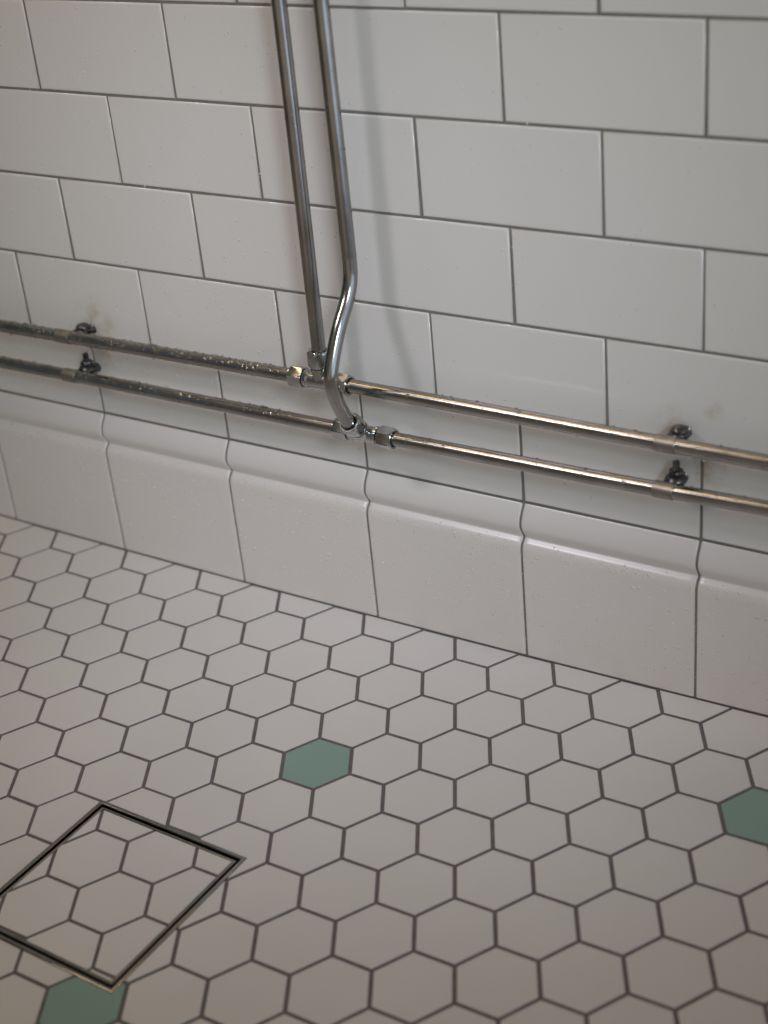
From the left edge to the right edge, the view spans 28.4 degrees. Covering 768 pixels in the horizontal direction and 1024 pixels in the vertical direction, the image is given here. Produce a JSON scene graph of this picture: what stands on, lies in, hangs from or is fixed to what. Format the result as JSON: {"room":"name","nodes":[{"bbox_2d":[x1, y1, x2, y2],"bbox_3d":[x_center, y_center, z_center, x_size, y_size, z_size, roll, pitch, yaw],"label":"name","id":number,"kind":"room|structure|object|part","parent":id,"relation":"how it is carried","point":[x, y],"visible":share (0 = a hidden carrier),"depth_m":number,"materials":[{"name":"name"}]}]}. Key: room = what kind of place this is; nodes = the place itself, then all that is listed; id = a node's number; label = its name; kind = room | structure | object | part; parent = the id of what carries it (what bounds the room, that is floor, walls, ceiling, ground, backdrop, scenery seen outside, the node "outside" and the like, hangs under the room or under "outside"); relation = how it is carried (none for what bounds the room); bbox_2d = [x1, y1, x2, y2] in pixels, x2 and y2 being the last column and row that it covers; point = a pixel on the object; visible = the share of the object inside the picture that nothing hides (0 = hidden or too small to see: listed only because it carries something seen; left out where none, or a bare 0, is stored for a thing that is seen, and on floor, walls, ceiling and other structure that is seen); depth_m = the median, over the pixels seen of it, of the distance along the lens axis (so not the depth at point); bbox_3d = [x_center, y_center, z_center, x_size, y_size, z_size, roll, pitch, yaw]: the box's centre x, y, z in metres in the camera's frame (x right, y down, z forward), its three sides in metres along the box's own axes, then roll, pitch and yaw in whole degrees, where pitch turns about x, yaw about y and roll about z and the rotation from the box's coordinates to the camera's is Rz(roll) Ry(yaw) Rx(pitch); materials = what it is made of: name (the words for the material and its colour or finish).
{"room":"bathroom","nodes":[
{"label":"bathroom","id":0,"kind":"room"},
{"bbox_2d":[0,0,767,554],"bbox_3d":[-0.160,-0.425,1.218,2.900,1.218,0.060,13,34,30],"label":"wall","id":1,"kind":"structure","parent":0,"point":[560,207],"depth_m":1.17,"materials":[{"name":"tile"}]},
{"bbox_2d":[61,352,100,383],"bbox_3d":[-0.284,-0.137,1.426,0.024,0.024,0.034,13,34,30],"label":"bracket","id":2,"kind":"object","parent":1,"relation":"attached to","point":[87,364],"visible":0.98,"depth_m":1.42,"materials":[{"name":"metal"}]},
{"bbox_2d":[79,363,96,371],"bbox_3d":[-0.279,-0.137,1.429,0.017,0.004,0.017,13,34,30],"label":"washer","id":3,"kind":"object","parent":2,"relation":"in","point":[88,367],"depth_m":1.42,"materials":[{"name":"metal"}]},
{"bbox_2d":[0,391,767,715],"bbox_3d":[-0.133,0.024,1.434,2.900,0.203,0.012,13,34,30],"label":"baseboard","id":4,"kind":"structure","parent":1,"relation":"attached to","point":[681,615],"depth_m":1.32,"materials":[{"name":"tile"}]},
{"bbox_2d":[0,0,767,470],"bbox_3d":[-0.193,-0.470,1.147,2.860,0.789,0.036,13,34,30],"label":"pipe","id":5,"kind":"object","parent":1,"relation":"attached to","point":[295,376],"depth_m":1.18,"materials":[{"name":"silver metal"}]},
{"bbox_3d":[-0.285,-0.164,1.409,0.025,0.021,0.034,13,34,30],"label":"pipe bracket","id":6,"kind":"part","parent":5,"relation":"part of","materials":[{"name":"silver metal"}]},
{"bbox_2d":[75,326,91,332],"bbox_3d":[-0.279,-0.170,1.408,0.016,0.002,0.016,13,34,30],"label":"washer","id":7,"kind":"object","parent":5,"relation":"in","point":[88,329],"depth_m":1.40,"materials":[{"name":"metal"}]},
{"bbox_2d":[0,319,755,462],"bbox_3d":[-0.058,-0.108,1.260,0.952,0.018,0.014,13,34,30],"label":"water droplets","id":8,"kind":"object","parent":5,"relation":"on","point":[10,322],"visible":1,"depth_m":1.33,"materials":[{"name":"white"}]},
{"bbox_3d":[0.212,-0.052,1.109,0.020,0.021,0.034,13,34,30],"label":"pipe bracket","id":9,"kind":"part","parent":5,"relation":"part of","materials":[{"name":"silver metal"}]},
{"bbox_2d":[668,430,690,437],"bbox_3d":[0.216,-0.058,1.109,0.016,0.002,0.016,13,34,30],"label":"washer","id":10,"kind":"object","parent":5,"relation":"in","point":[672,433],"depth_m":1.10,"materials":[{"name":"metal"}]},
{"bbox_2d":[0,0,767,516],"bbox_3d":[-0.206,-0.442,1.136,2.860,0.825,0.056,13,34,31],"label":"pipe","id":11,"kind":"object","parent":1,"relation":"attached to","point":[347,425],"visible":1,"depth_m":1.19,"materials":[{"name":"silver metal"}]},
{"bbox_2d":[284,2,345,199],"bbox_3d":[-0.057,-0.327,1.122,0.052,0.192,0.013,13,34,30],"label":"water droplets","id":12,"kind":"object","parent":11,"relation":"attached to","point":[326,2],"visible":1,"depth_m":1.14,"materials":[{"name":"white"}]},
{"bbox_2d":[0,355,761,501],"bbox_3d":[-0.057,-0.076,1.280,0.943,0.020,0.015,13,34,30],"label":"water droplets","id":13,"kind":"object","parent":11,"relation":"on","point":[1,357],"visible":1,"depth_m":1.34,"materials":[{"name":"white"}]},
{"bbox_2d":[651,459,688,500],"bbox_3d":[0.213,-0.025,1.125,0.019,0.024,0.034,13,34,30],"label":"bracket","id":14,"kind":"object","parent":1,"relation":"attached to","point":[676,475],"visible":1,"depth_m":1.12,"materials":[{"name":"metal"}]},
{"bbox_2d":[664,473,687,484],"bbox_3d":[0.217,-0.026,1.129,0.017,0.004,0.017,13,34,30],"label":"washer","id":15,"kind":"object","parent":14,"relation":"in","point":[671,478],"depth_m":1.12,"materials":[{"name":"metal"}]},
{"bbox_2d":[0,515,767,1023],"bbox_3d":[-0.415,0.303,1.087,3.028,0.038,1.126,13,34,30],"label":"floor","id":16,"kind":"structure","parent":0,"point":[430,827],"depth_m":1.15,"materials":[{"name":"white tile"}]},
{"bbox_2d":[0,800,246,993],"bbox_3d":[-0.200,0.295,1.118,0.147,0.053,0.147,14,34,32],"label":"drain cover","id":17,"kind":"object","parent":16,"relation":"in","point":[100,899],"visible":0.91,"depth_m":1.10,"materials":[{"name":"white tile"}]}
]}

